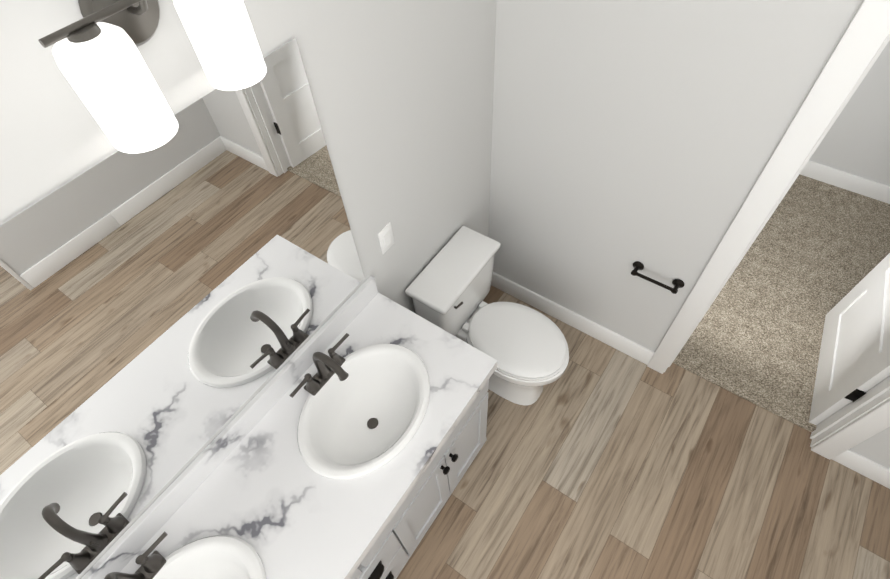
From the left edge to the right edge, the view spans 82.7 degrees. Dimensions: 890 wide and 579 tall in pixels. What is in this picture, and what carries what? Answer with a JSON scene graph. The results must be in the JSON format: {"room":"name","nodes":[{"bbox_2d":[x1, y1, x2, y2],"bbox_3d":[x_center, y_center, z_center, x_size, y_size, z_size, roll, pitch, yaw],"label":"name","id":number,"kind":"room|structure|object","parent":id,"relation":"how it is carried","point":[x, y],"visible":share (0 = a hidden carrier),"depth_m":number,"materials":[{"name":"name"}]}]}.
{"room":"bathroom","nodes":[
{"label":"bathroom","id":0,"kind":"room"},
{"bbox_2d":[0,0,499,578],"bbox_3d":[-0.154,-0.519,1.843,0.120,2.740,5.330,28,60,21],"label":"wall","id":1,"kind":"structure","parent":0,"point":[403,92],"depth_m":1.49,"materials":[{"name":"white paint"}]},
{"bbox_2d":[38,0,266,152],"bbox_3d":[-0.484,-0.420,0.859,0.145,0.217,0.330,28,60,21],"label":"sconce","id":2,"kind":"object","parent":1,"relation":"attached to","point":[103,67],"visible":1,"depth_m":0.83,"materials":[{"name":"white glass"}]},
{"bbox_2d":[0,38,364,578],"bbox_3d":[-0.750,0.195,1.189,0.005,0.912,1.492,28,60,21],"label":"wall mirror","id":3,"kind":"object","parent":1,"relation":"attached to","point":[177,299],"visible":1,"depth_m":1.19,"materials":[{"name":"clear glass"}]},
{"bbox_2d":[81,276,377,578],"bbox_3d":[-0.717,0.505,1.619,0.021,0.100,1.550,28,60,21],"label":"backsplash","id":4,"kind":"structure","parent":1,"relation":"attached to","point":[119,554],"depth_m":1.61,"materials":[{"name":"white stone"}]},
{"bbox_2d":[378,222,393,253],"bbox_3d":[-0.221,-0.192,1.910,0.008,0.116,0.072,28,60,21],"label":"light switch","id":5,"kind":"object","parent":1,"relation":"attached to","point":[385,237],"visible":1,"depth_m":1.90,"materials":[{"name":"white plastic"}]},
{"bbox_2d":[396,285,889,578],"bbox_3d":[0.946,1.811,1.818,3.750,0.060,3.155,28,60,21],"label":"floor","id":6,"kind":"structure","parent":0,"point":[597,459],"depth_m":2.39,"materials":[{"name":"brown wood"}]},
{"bbox_2d":[113,292,496,578],"bbox_3d":[-0.459,0.931,1.929,0.586,0.925,1.550,28,60,21],"label":"bathroom vanity","id":7,"kind":"object","parent":6,"relation":"on","point":[348,441],"depth_m":1.66,"materials":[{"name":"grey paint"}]},
{"bbox_2d":[405,226,568,404],"bbox_3d":[0.266,0.227,2.498,0.720,0.765,0.468,28,60,21],"label":"toilet","id":8,"kind":"object","parent":6,"relation":"on","point":[448,290],"visible":0.85,"depth_m":2.35,"materials":[{"name":"white ceramic"}]},
{"bbox_2d":[488,0,889,468],"bbox_3d":[1.834,-0.040,1.381,3.840,2.740,0.120,28,60,21],"label":"wall","id":9,"kind":"structure","parent":0,"point":[580,156],"depth_m":1.92,"materials":[{"name":"white paint"}]},
{"bbox_2d":[491,272,654,364],"bbox_3d":[0.686,0.147,2.925,1.050,0.130,0.018,28,60,21],"label":"baseboard","id":10,"kind":"structure","parent":9,"relation":"attached to","point":[636,351],"depth_m":2.89,"materials":[{"name":"white wood"}]},
{"bbox_2d":[631,261,683,293],"bbox_3d":[0.945,-0.049,2.267,0.237,0.052,0.062,28,60,21],"label":"paper holder","id":11,"kind":"object","parent":9,"relation":"attached to","point":[676,283],"visible":1,"depth_m":2.25,"materials":[{"name":"black metal"}]},
{"bbox_2d":[647,0,889,459],"bbox_3d":[1.483,-0.055,1.793,0.916,2.123,0.164,28,60,21],"label":"door frame","id":12,"kind":"structure","parent":9,"relation":"attached to","point":[862,43],"depth_m":1.74,"materials":[{"name":"white wood"}]},
{"bbox_2d":[800,160,889,203],"bbox_3d":[2.468,-0.878,3.569,2.600,0.130,0.018,28,60,21],"label":"baseboard","id":13,"kind":"structure","parent":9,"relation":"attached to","point":[826,174],"depth_m":3.44,"materials":[{"name":"white wood"}]},
{"bbox_2d":[809,253,889,424],"bbox_3d":[1.976,-0.173,1.904,0.159,2.013,0.737,23,59,19],"label":"closet door","id":14,"kind":"structure","parent":9,"relation":"in","point":[854,361],"depth_m":2.44,"materials":[{"name":"white wood"}]},
{"bbox_2d":[832,449,889,488],"bbox_3d":[2.069,0.888,2.307,0.495,0.130,0.018,28,60,21],"label":"baseboard","id":15,"kind":"structure","parent":9,"relation":"attached to","point":[865,467],"depth_m":2.35,"materials":[{"name":"white wood"}]},
{"label":"outside","id":16,"kind":"structure","parent":0,"visible":0},
{"bbox_2d":[673,174,889,431],"bbox_3d":[1.925,-0.175,3.199,2.600,0.072,1.935,28,60,21],"label":"carpet floor","id":17,"kind":"structure","parent":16,"point":[817,252],"depth_m":2.99,"materials":[{"name":"beige carpet"}]}
]}

